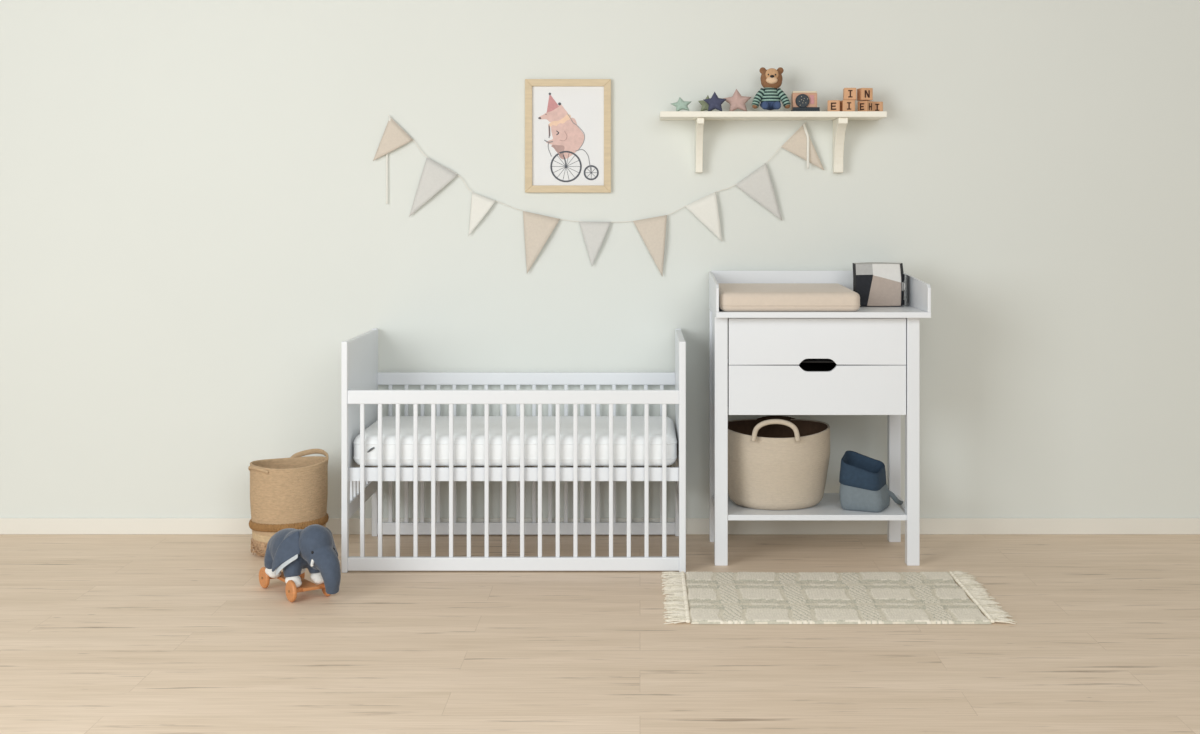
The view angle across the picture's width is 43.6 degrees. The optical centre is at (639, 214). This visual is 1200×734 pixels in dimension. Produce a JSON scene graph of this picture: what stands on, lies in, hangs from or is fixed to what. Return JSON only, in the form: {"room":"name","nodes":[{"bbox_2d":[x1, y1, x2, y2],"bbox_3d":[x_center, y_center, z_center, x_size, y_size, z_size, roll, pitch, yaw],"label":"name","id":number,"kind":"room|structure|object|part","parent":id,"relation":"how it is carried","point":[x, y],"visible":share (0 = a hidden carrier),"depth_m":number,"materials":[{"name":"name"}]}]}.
{"room":"children's room","nodes":[
{"label":"children's room","id":0,"kind":"room"},
{"bbox_2d":[0,0,1199,517],"bbox_3d":[0.000,-0.111,6.120,12.000,3.000,0.120,0,0,0],"label":"wall","id":1,"kind":"structure","parent":0,"point":[196,220],"depth_m":6.06,"materials":[{"name":"paint"}]},
{"bbox_2d":[525,79,610,192],"bbox_3d":[-0.290,-0.319,6.048,0.346,0.457,0.021,0,0,0],"label":"framed picture","id":2,"kind":"object","parent":1,"relation":"attached to","point":[568,121],"visible":1,"depth_m":6.05,"materials":[{"name":"white paper"}]},
{"bbox_2d":[373,115,824,276],"bbox_3d":[-0.166,-0.077,6.042,1.819,0.653,0.033,0,0,0],"label":"bunting","id":3,"kind":"object","parent":1,"relation":"attached to","point":[538,228],"visible":1,"depth_m":6.04,"materials":[{"name":"beige fabric"}]},
{"bbox_2d":[0,518,1199,533],"bbox_3d":[0.000,1.256,6.054,12.000,0.066,0.012,0,0,0],"label":"baseboard","id":4,"kind":"structure","parent":1,"relation":"attached to","point":[7,525],"depth_m":6.05,"materials":[{"name":"paint"}]},
{"bbox_2d":[660,111,886,172],"bbox_3d":[0.522,-0.287,5.957,0.885,0.236,0.205,0,0,0],"label":"wall shelf","id":5,"kind":"object","parent":1,"relation":"attached to","point":[840,119],"visible":1,"depth_m":5.88,"materials":[{"name":"beige paint"}]},
{"bbox_2d":[671,97,691,110],"bbox_3d":[0.162,-0.436,5.934,0.086,0.061,0.035,0,0,0],"label":"star","id":6,"kind":"object","parent":5,"relation":"on","point":[680,104],"visible":1,"depth_m":5.92,"materials":[{"name":"green fabric"}]},
{"bbox_2d":[698,96,708,110],"bbox_3d":[0.269,-0.443,5.987,0.076,0.074,0.034,0,0,0],"label":"star","id":7,"kind":"object","parent":5,"relation":"on","point":[703,103],"visible":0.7,"depth_m":5.97,"materials":[{"name":"green fabric"}]},
{"bbox_2d":[703,92,725,110],"bbox_3d":[0.296,-0.447,5.930,0.094,0.083,0.036,0,0,0],"label":"star","id":8,"kind":"object","parent":5,"relation":"on","point":[714,102],"visible":0.99,"depth_m":5.92,"materials":[{"name":"blue fabric"}]},
{"bbox_2d":[723,89,750,110],"bbox_3d":[0.387,-0.455,5.971,0.117,0.097,0.036,0,0,0],"label":"star","id":9,"kind":"object","parent":5,"relation":"on","point":[736,101],"visible":1,"depth_m":5.96,"materials":[{"name":"pink fabric"}]},
{"bbox_2d":[751,67,790,109],"bbox_3d":[0.517,-0.499,5.908,0.123,0.171,0.116,0,0,-44],"label":"teddy bear","id":10,"kind":"object","parent":5,"relation":"on","point":[770,97],"visible":1,"depth_m":5.90},
{"bbox_2d":[791,91,819,110],"bbox_3d":[0.655,-0.447,5.944,0.107,0.084,0.073,0,0,0],"label":"wooden toy","id":11,"kind":"object","parent":5,"relation":"on","point":[800,100],"visible":0.95,"depth_m":5.92,"materials":[{"name":"brown wood"}]},
{"bbox_3d":[0.651,-0.486,5.947,0.095,0.007,0.051,0,0,0],"label":"lid","id":12,"kind":"part","parent":11,"relation":"part of","materials":[{"name":"beige wood"}]},
{"bbox_3d":[0.679,-0.456,5.921,0.017,0.036,0.004,0,0,0],"label":"panel","id":13,"kind":"part","parent":11,"relation":"part of","materials":[{"name":"pink"}]},
{"bbox_2d":[828,100,840,110],"bbox_3d":[0.770,-0.429,5.945,0.048,0.048,0.049,0,0,14],"label":"block","id":14,"kind":"object","parent":5,"relation":"on","point":[833,105],"visible":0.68,"depth_m":5.92,"materials":[{"name":"brown wood"}]},
{"bbox_2d":[841,100,854,110],"bbox_3d":[0.822,-0.429,5.930,0.048,0.048,0.049,0,0,-2],"label":"block","id":15,"kind":"object","parent":5,"relation":"on","point":[846,105],"visible":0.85,"depth_m":5.91,"materials":[{"name":"brown wood"}]},
{"bbox_2d":[843,88,855,99],"bbox_3d":[0.831,-0.478,5.940,0.048,0.048,0.049,0,0,3],"label":"block","id":16,"kind":"object","parent":15,"relation":"on","point":[848,93],"visible":0.99,"depth_m":5.92,"materials":[{"name":"brown wood"}]},
{"bbox_2d":[858,101,873,110],"bbox_3d":[0.894,-0.428,5.944,0.047,0.045,0.047,0,0,-45],"label":"block","id":17,"kind":"object","parent":5,"relation":"on","point":[862,105],"visible":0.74,"depth_m":5.93,"materials":[{"name":"brown wood"}]},
{"bbox_2d":[857,88,872,100],"bbox_3d":[0.891,-0.478,5.948,0.048,0.048,0.049,0,0,-14],"label":"block","id":18,"kind":"object","parent":17,"relation":"on","point":[863,94],"visible":1,"depth_m":5.92,"materials":[{"name":"brown wood"}]},
{"bbox_2d":[874,102,882,110],"bbox_3d":[0.944,-0.428,5.990,0.046,0.046,0.047,0,0,0],"label":"block","id":19,"kind":"object","parent":5,"relation":"on","point":[878,106],"visible":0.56,"depth_m":5.97,"materials":[{"name":"brown wood"}]},
{"bbox_2d":[0,534,1199,733],"bbox_3d":[0.000,1.339,0.530,12.000,0.100,11.060,0,0,0],"label":"floor","id":20,"kind":"structure","parent":0,"point":[100,633],"depth_m":4.48,"materials":[{"name":"brown wood"}]},
{"bbox_2d":[248,449,328,556],"bbox_3d":[-1.342,1.099,5.735,0.299,0.378,0.285,0,0,3],"label":"basket","id":21,"kind":"object","parent":20,"relation":"on","point":[292,492],"visible":0.87,"depth_m":5.63,"materials":[{"name":"beige wicker"}]},
{"bbox_3d":[-1.446,0.958,5.649,0.030,0.028,0.152,0,0,-42],"label":"handle","id":22,"kind":"part","parent":21,"relation":"part of","materials":[{"name":"fabric"}]},
{"bbox_3d":[-1.268,0.939,5.824,0.221,0.058,0.058,0,0,37],"label":"handle","id":23,"kind":"part","parent":21,"relation":"part of","materials":[{"name":"fabric"}]},
{"bbox_2d":[259,524,340,601],"bbox_3d":[-1.156,1.165,5.106,0.228,0.247,0.409,0,0,-36],"label":"toy","id":24,"kind":"object","parent":20,"relation":"on","point":[313,548],"visible":1,"depth_m":5.01,"materials":[{"name":"blue fabric"}]},
{"bbox_2d":[341,328,685,572],"bbox_3d":[-0.455,0.872,5.720,1.241,0.833,0.640,0,0,0],"label":"cot","id":25,"kind":"object","parent":20,"relation":"on","point":[362,401],"visible":0.88,"depth_m":5.41,"materials":[{"name":"white paint"}]},
{"bbox_3d":[-1.065,0.872,5.415,0.022,0.833,0.030,0,0,0],"label":"corner post","id":26,"kind":"part","parent":25,"relation":"part of","materials":[{"name":"white paint"}]},
{"bbox_3d":[-1.065,0.707,5.720,0.021,0.494,0.580,0,0,0],"label":"panel","id":27,"kind":"part","parent":25,"relation":"part of","materials":[{"name":"white paint"}]},
{"bbox_3d":[-1.065,1.076,5.720,0.021,0.055,0.580,0,0,0],"label":"rail","id":28,"kind":"part","parent":25,"relation":"part of","materials":[{"name":"white paint"}]},
{"bbox_3d":[-1.065,0.872,6.025,0.022,0.833,0.030,0,0,0],"label":"corner post","id":29,"kind":"part","parent":25,"relation":"part of","materials":[{"name":"white paint"}]},
{"bbox_3d":[-0.456,0.657,5.415,1.196,0.050,0.023,0,0,0],"label":"panel","id":30,"kind":"part","parent":25,"relation":"part of","materials":[{"name":"white paint"}]},
{"bbox_3d":[-0.456,1.258,5.415,1.196,0.048,0.023,0,0,0],"label":"rail","id":31,"kind":"part","parent":25,"relation":"part of","materials":[{"name":"white paint"}]},
{"bbox_3d":[-0.456,0.940,5.720,1.194,0.048,0.580,0,0,0],"label":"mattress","id":32,"kind":"part","parent":25,"relation":"part of","materials":[{"name":"white paint"}]},
{"bbox_2d":[353,416,676,465],"bbox_3d":[-0.456,0.858,5.717,1.185,0.114,0.579,0,0,0],"label":"mattress","id":33,"kind":"object","parent":25,"relation":"on","point":[388,422],"visible":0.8,"depth_m":5.45,"materials":[{"name":"white fabric"}]},
{"bbox_3d":[-0.456,0.657,6.026,1.196,0.050,0.023,0,0,0],"label":"panel","id":34,"kind":"part","parent":25,"relation":"part of","materials":[{"name":"white paint"}]},
{"bbox_3d":[-0.456,1.258,6.026,1.196,0.048,0.023,0,0,0],"label":"rail","id":35,"kind":"part","parent":25,"relation":"part of","materials":[{"name":"white paint"}]},
{"bbox_3d":[0.153,1.076,5.720,0.023,0.055,0.580,0,0,0],"label":"rail","id":36,"kind":"part","parent":25,"relation":"part of","materials":[{"name":"white paint"}]},
{"bbox_3d":[0.153,0.872,6.025,0.024,0.833,0.030,0,0,0],"label":"corner post","id":37,"kind":"part","parent":25,"relation":"part of","materials":[{"name":"white paint"}]},
{"bbox_3d":[0.153,0.707,5.720,0.023,0.494,0.580,0,0,0],"label":"panel","id":38,"kind":"part","parent":25,"relation":"part of","materials":[{"name":"white paint"}]},
{"bbox_3d":[0.153,0.872,5.415,0.024,0.833,0.030,0,0,0],"label":"corner post","id":39,"kind":"part","parent":25,"relation":"part of","materials":[{"name":"white paint"}]},
{"bbox_2d":[709,271,930,565],"bbox_3d":[0.667,0.756,5.742,0.784,1.066,0.575,0,0,0],"label":"table","id":40,"kind":"object","parent":20,"relation":"on","point":[866,360],"visible":0.92,"depth_m":5.51,"materials":[{"name":"white paint"}]},
{"bbox_3d":[0.299,0.832,5.931,0.048,0.914,0.048,0,0,0],"label":"leg","id":41,"kind":"part","parent":40,"relation":"part of","materials":[{"name":"white paint"}]},
{"bbox_3d":[0.299,0.832,5.534,0.048,0.914,0.048,0,0,0],"label":"leg","id":42,"kind":"part","parent":40,"relation":"part of","materials":[{"name":"white paint"}]},
{"bbox_2d":[728,416,829,509],"bbox_3d":[0.519,0.928,5.718,0.414,0.348,0.371,0,0,0],"label":"rope basket","id":43,"kind":"object","parent":40,"relation":"on","point":[775,462],"visible":0.91,"depth_m":5.59,"materials":[{"name":"fabric"}]},
{"bbox_3d":[0.534,0.822,5.892,0.214,0.066,0.019,0,0,0],"label":"handle","id":44,"kind":"part","parent":43,"relation":"part of","materials":[{"name":"beige wicker"}]},
{"bbox_3d":[0.501,0.795,5.542,0.183,0.083,0.019,0,0,0],"label":"handle","id":45,"kind":"part","parent":43,"relation":"part of","materials":[{"name":"fabric"}]},
{"bbox_2d":[718,283,860,310],"bbox_3d":[0.549,0.313,5.736,0.519,0.081,0.533,0,0,0],"label":"changing pad","id":46,"kind":"object","parent":40,"relation":"on","point":[732,296],"visible":0.83,"depth_m":5.48,"materials":[{"name":"beige fabric"}]},
{"bbox_3d":[0.652,0.644,5.523,0.652,0.182,0.018,0,0,0],"label":"drawer","id":47,"kind":"part","parent":40,"relation":"part of","materials":[{"name":"white paint"}]},
{"bbox_3d":[0.652,0.466,5.523,0.652,0.171,0.018,0,0,0],"label":"drawer","id":48,"kind":"part","parent":40,"relation":"part of","materials":[{"name":"white paint"}]},
{"bbox_2d":[728,493,906,519],"bbox_3d":[0.652,1.113,5.732,0.658,0.021,0.437,0,0,0],"label":"shelf","id":49,"kind":"object","parent":40,"relation":"attached to","point":[829,508],"depth_m":5.54,"materials":[{"name":"white paint"}]},
{"bbox_2d":[709,271,930,317],"bbox_3d":[0.668,0.299,5.742,0.782,0.152,0.575,0,0,0],"label":"tray","id":50,"kind":"object","parent":40,"relation":"on","point":[917,293],"depth_m":5.72,"materials":[{"name":"white paint"}]},
{"bbox_2d":[839,451,902,511],"bbox_3d":[0.867,1.000,5.650,0.210,0.206,0.193,0,0,22],"label":"storage basket","id":51,"kind":"object","parent":40,"relation":"on","point":[862,478],"visible":1,"depth_m":5.59,"materials":[{"name":"blue fabric"}]},
{"bbox_2d":[853,262,904,305],"bbox_3d":[0.933,0.269,5.830,0.211,0.169,0.144,0,0,0],"label":"cube","id":52,"kind":"object","parent":40,"relation":"on","point":[876,283],"visible":0.88,"depth_m":5.76,"materials":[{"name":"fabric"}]},
{"bbox_3d":[1.005,0.832,5.931,0.046,0.914,0.048,0,0,0],"label":"leg","id":53,"kind":"part","parent":40,"relation":"part of","materials":[{"name":"white paint"}]},
{"bbox_3d":[1.006,1.119,5.732,0.024,0.033,0.350,0,0,0],"label":"shelf rail","id":54,"kind":"part","parent":40,"relation":"part of","materials":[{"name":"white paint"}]},
{"bbox_3d":[1.005,0.832,5.534,0.046,0.914,0.048,0,0,0],"label":"leg","id":55,"kind":"part","parent":40,"relation":"part of","materials":[{"name":"white paint"}]},
{"bbox_2d":[661,571,1015,623],"bbox_3d":[0.632,1.281,5.046,1.117,0.013,0.677,0,0,0],"label":"woven rug","id":56,"kind":"object","parent":20,"relation":"on","point":[706,597],"visible":1,"depth_m":5.00,"materials":[{"name":"beige fabric"}]}
]}

